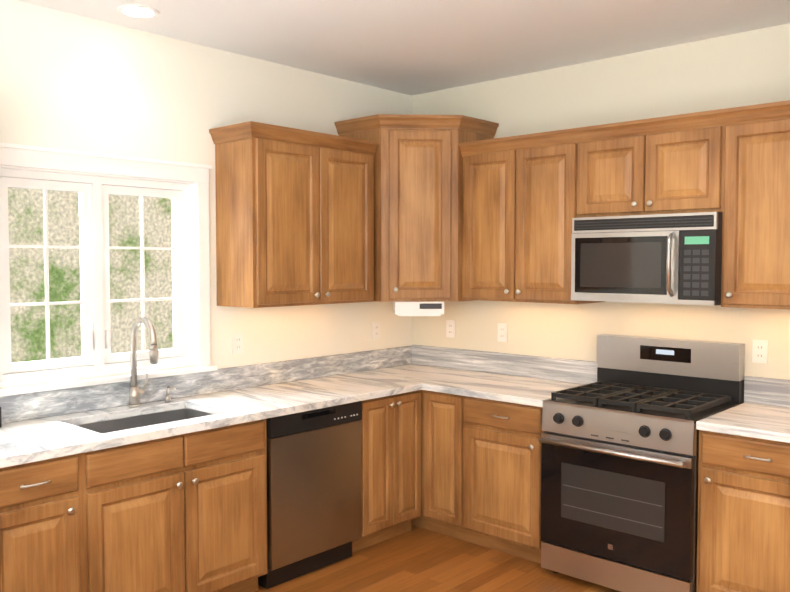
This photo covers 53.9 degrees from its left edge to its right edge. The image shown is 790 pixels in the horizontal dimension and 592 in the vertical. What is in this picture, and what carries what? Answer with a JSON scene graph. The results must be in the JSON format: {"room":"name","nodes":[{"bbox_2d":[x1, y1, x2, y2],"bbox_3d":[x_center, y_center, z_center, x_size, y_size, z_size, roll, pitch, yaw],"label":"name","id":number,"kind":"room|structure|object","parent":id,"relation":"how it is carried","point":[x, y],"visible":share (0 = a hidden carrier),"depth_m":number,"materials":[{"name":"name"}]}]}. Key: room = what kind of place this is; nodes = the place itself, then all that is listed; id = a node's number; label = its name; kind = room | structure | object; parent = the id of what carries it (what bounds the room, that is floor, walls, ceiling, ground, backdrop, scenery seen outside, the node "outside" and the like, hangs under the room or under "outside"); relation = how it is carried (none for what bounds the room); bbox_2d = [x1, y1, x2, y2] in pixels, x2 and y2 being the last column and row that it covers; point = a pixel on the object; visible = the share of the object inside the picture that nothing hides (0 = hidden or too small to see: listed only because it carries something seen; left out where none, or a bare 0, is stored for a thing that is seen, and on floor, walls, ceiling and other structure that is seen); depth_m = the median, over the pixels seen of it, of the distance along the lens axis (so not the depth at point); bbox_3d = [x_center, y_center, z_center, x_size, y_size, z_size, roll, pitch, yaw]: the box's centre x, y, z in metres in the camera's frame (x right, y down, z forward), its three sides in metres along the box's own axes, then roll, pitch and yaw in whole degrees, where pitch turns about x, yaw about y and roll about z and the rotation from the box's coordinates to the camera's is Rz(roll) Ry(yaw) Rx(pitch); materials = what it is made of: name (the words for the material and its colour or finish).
{"room":"kitchen","nodes":[
{"label":"kitchen","id":0,"kind":"room"},
{"bbox_2d":[0,0,411,388],"bbox_3d":[-2.433,0.115,2.804,0.150,2.790,7.400,2,3,42],"label":"wall","id":1,"kind":"structure","parent":0,"point":[68,81],"depth_m":4.09,"materials":[{"name":"white paint"}]},
{"bbox_2d":[0,142,217,396],"bbox_3d":[-1.448,-0.130,3.831,0.200,1.108,1.210,2,3,42],"label":"window unit","id":2,"kind":"structure","parent":1,"relation":"in","point":[94,180],"depth_m":3.82,"materials":[{"name":"white paint"}]},
{"bbox_2d":[232,333,242,353],"bbox_3d":[-0.886,0.271,4.388,0.008,0.116,0.072,2,3,42],"label":"electrical outlet plate","id":3,"kind":"object","parent":1,"relation":"attached to","point":[237,343],"depth_m":4.38,"materials":[{"name":"white plastic"}]},
{"bbox_2d":[213,121,324,307],"bbox_3d":[-0.700,-0.424,4.310,0.347,0.958,0.453,2,3,42],"label":"upper cabinet","id":4,"kind":"object","parent":1,"relation":"attached to","point":[270,179],"depth_m":4.17,"materials":[{"name":"brown wood"}]},
{"bbox_2d":[325,132,376,303],"bbox_3d":[-0.394,-0.438,4.645,0.347,0.958,0.454,2,3,42],"label":"upper cabinet","id":5,"kind":"object","parent":1,"relation":"attached to","point":[350,161],"depth_m":4.54,"materials":[{"name":"brown wood"}]},
{"bbox_2d":[372,321,379,338],"bbox_3d":[-0.125,0.235,5.223,0.008,0.116,0.072,2,3,42],"label":"electrical outlet plate","id":6,"kind":"object","parent":1,"relation":"attached to","point":[375,325],"depth_m":5.22,"materials":[{"name":"white plastic"}]},
{"bbox_2d":[15,0,789,95],"bbox_3d":[-0.457,-1.263,0.941,5.500,0.120,7.700,2,3,42],"label":"ceiling","id":7,"kind":"structure","parent":0,"point":[411,47],"depth_m":3.88,"materials":[{"name":"white paint"}]},
{"bbox_2d":[117,4,159,17],"bbox_3d":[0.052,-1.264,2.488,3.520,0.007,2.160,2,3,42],"label":"recessed light","id":8,"kind":"object","parent":7,"relation":"in","point":[136,11],"visible":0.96,"depth_m":3.58,"materials":[{"name":"white paint"}]},
{"bbox_2d":[252,525,620,591],"bbox_3d":[-0.457,1.645,1.064,5.500,0.120,7.700,2,3,42],"label":"floor","id":9,"kind":"structure","parent":0,"point":[416,559],"depth_m":4.09,"materials":[{"name":"brown wood"}]},
{"bbox_2d":[0,452,91,591],"bbox_3d":[-1.602,1.058,3.175,0.626,0.874,0.392,2,3,42],"label":"base cabinet","id":10,"kind":"object","parent":9,"relation":"on","point":[46,539],"depth_m":2.99,"materials":[{"name":"brown wood"}]},
{"bbox_2d":[88,419,267,591],"bbox_3d":[-1.157,1.037,3.663,0.626,0.874,0.930,2,3,42],"label":"base cabinet","id":11,"kind":"object","parent":9,"relation":"on","point":[187,512],"depth_m":3.44,"materials":[{"name":"brown wood"}]},
{"bbox_2d":[258,401,361,588],"bbox_3d":[-0.604,1.012,4.221,0.577,0.868,0.624,2,3,42],"label":"dishwasher","id":12,"kind":"object","parent":9,"relation":"on","point":[314,490],"visible":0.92,"depth_m":4.00,"materials":[{"name":"grey metal"}]},
{"bbox_2d":[352,390,419,552],"bbox_3d":[-0.237,0.994,4.671,0.626,0.874,0.517,2,3,42],"label":"base cabinet","id":13,"kind":"object","parent":9,"relation":"on","point":[390,424],"depth_m":4.44,"materials":[{"name":"brown wood"}]},
{"bbox_2d":[0,345,463,467],"bbox_3d":[-1.250,0.517,3.513,0.660,0.174,4.777,2,3,42],"label":"countertop","id":14,"kind":"structure","parent":13,"relation":"on","point":[38,426],"depth_m":3.94,"materials":[{"name":"stone"}]},
{"bbox_2d":[0,407,1,427],"bbox_3d":[-1.738,0.527,3.339,0.056,0.091,0.070,1,3,22],"label":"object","id":15,"kind":"object","parent":14,"relation":"on","point":[0,418],"visible":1,"depth_m":3.35,"materials":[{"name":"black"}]},
{"bbox_2d":[76,408,213,433],"bbox_3d":[-1.150,0.688,3.635,0.398,0.182,0.658,2,3,42],"label":"sink basin","id":16,"kind":"object","parent":14,"relation":"in","point":[138,421],"depth_m":3.83,"materials":[{"name":"silver metal"}]},
{"bbox_2d":[128,317,175,407],"bbox_3d":[-1.168,0.326,3.844,0.241,0.450,0.227,2,3,42],"label":"faucet","id":17,"kind":"object","parent":14,"relation":"on","point":[135,391],"visible":1,"depth_m":3.83,"materials":[{"name":"silver metal"}]},
{"bbox_2d":[424,390,463,539],"bbox_3d":[0.488,0.991,4.758,0.285,0.874,0.626,2,3,42],"label":"base cabinet","id":18,"kind":"object","parent":9,"relation":"on","point":[443,412],"depth_m":4.53,"materials":[{"name":"brown wood"}]},
{"bbox_2d":[464,396,544,563],"bbox_3d":[0.792,1.002,4.481,0.539,0.874,0.626,2,3,42],"label":"base cabinet","id":19,"kind":"object","parent":9,"relation":"on","point":[502,447],"depth_m":4.25,"materials":[{"name":"brown wood"}]},
{"bbox_2d":[424,349,596,406],"bbox_3d":[0.684,0.473,4.542,0.811,0.174,0.648,2,3,42],"label":"countertop","id":20,"kind":"structure","parent":19,"relation":"on","point":[505,377],"depth_m":4.71,"materials":[{"name":"stone"}]},
{"bbox_2d":[538,334,744,591],"bbox_3d":[1.250,0.853,3.987,0.784,1.215,0.726,2,3,42],"label":"range","id":21,"kind":"object","parent":9,"relation":"on","point":[619,439],"visible":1,"depth_m":3.82,"materials":[{"name":"silver metal"}]},
{"bbox_2d":[696,430,789,591],"bbox_3d":[1.776,1.040,3.584,0.535,0.874,0.626,2,3,42],"label":"base cabinet","id":22,"kind":"object","parent":9,"relation":"on","point":[743,524],"depth_m":3.39,"materials":[{"name":"brown wood"}]},
{"bbox_2d":[696,376,789,442],"bbox_3d":[1.769,0.515,3.556,0.536,0.174,0.645,2,3,42],"label":"countertop","id":23,"kind":"structure","parent":22,"relation":"on","point":[764,413],"depth_m":3.63,"materials":[{"name":"stone"}]},
{"bbox_2d":[411,23,789,379],"bbox_3d":[2.087,0.073,3.789,5.500,2.790,0.150,2,3,42],"label":"wall","id":24,"kind":"structure","parent":0,"point":[748,68],"depth_m":4.40,"materials":[{"name":"beige paint"}]},
{"bbox_2d":[337,114,496,301],"bbox_3d":[0.138,-0.533,4.965,0.698,1.119,0.698,2,3,42],"label":"upper cabinet","id":25,"kind":"object","parent":24,"relation":"attached to","point":[408,208],"depth_m":4.70,"materials":[{"name":"brown wood"}]},
{"bbox_2d":[394,302,443,315],"bbox_3d":[0.145,0.080,4.833,0.300,0.088,0.197,0,2,-3],"label":"radio","id":26,"kind":"object","parent":25,"relation":"attached to","point":[418,308],"visible":0.93,"depth_m":4.74,"materials":[{"name":"white plastic"}]},
{"bbox_2d":[446,320,454,337],"bbox_3d":[0.375,0.226,5.249,0.072,0.116,0.008,2,3,42],"label":"electrical outlet plate","id":27,"kind":"object","parent":24,"relation":"attached to","point":[450,324],"depth_m":5.25,"materials":[{"name":"white plastic"}]},
{"bbox_2d":[461,136,516,301],"bbox_3d":[0.660,-0.447,4.730,0.392,0.948,0.346,2,3,42],"label":"upper cabinet","id":28,"kind":"object","parent":24,"relation":"attached to","point":[488,164],"depth_m":4.59,"materials":[{"name":"brown wood"}]},
{"bbox_2d":[498,323,507,341],"bbox_3d":[0.686,0.238,4.966,0.072,0.116,0.008,2,3,42],"label":"electrical outlet plate","id":29,"kind":"object","parent":24,"relation":"attached to","point":[502,328],"depth_m":4.96,"materials":[{"name":"white plastic"}]},
{"bbox_2d":[513,128,604,303],"bbox_3d":[0.950,-0.436,4.467,0.392,0.948,0.346,2,3,42],"label":"upper cabinet","id":30,"kind":"object","parent":24,"relation":"attached to","point":[546,161],"depth_m":4.33,"materials":[{"name":"brown wood"}]},
{"bbox_2d":[577,119,644,217],"bbox_3d":[1.237,-0.660,4.195,0.385,0.478,0.346,2,3,42],"label":"upper cabinet","id":31,"kind":"object","parent":24,"relation":"attached to","point":[610,157],"depth_m":4.06,"materials":[{"name":"brown wood"}]},
{"bbox_2d":[645,109,724,214],"bbox_3d":[1.521,-0.649,3.936,0.384,0.478,0.346,2,3,42],"label":"upper cabinet","id":32,"kind":"object","parent":24,"relation":"attached to","point":[685,153],"depth_m":3.80,"materials":[{"name":"brown wood"}]},
{"bbox_2d":[571,212,721,304],"bbox_3d":[1.342,-0.189,4.042,0.760,0.441,0.456,2,3,42],"label":"microwave","id":33,"kind":"object","parent":32,"relation":"attached to","point":[676,258],"visible":1,"depth_m":3.88,"materials":[{"name":"grey metal"}]},
{"bbox_2d":[721,100,789,309],"bbox_3d":[1.865,-0.408,3.632,0.548,0.933,0.346,2,3,42],"label":"upper cabinet","id":34,"kind":"object","parent":24,"relation":"attached to","point":[755,267],"depth_m":3.58,"materials":[{"name":"brown wood"}]},
{"bbox_2d":[752,339,767,363],"bbox_3d":[1.838,0.283,3.916,0.072,0.116,0.008,2,3,42],"label":"electrical outlet plate","id":35,"kind":"object","parent":24,"relation":"attached to","point":[760,351],"depth_m":3.91,"materials":[{"name":"white plastic"}]},
{"label":"outside","id":36,"kind":"structure","parent":0,"visible":0},
{"bbox_2d":[8,188,172,362],"bbox_3d":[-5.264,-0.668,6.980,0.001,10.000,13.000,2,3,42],"label":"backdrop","id":37,"kind":"structure","parent":36,"point":[72,271],"depth_m":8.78,"materials":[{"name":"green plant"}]}
]}

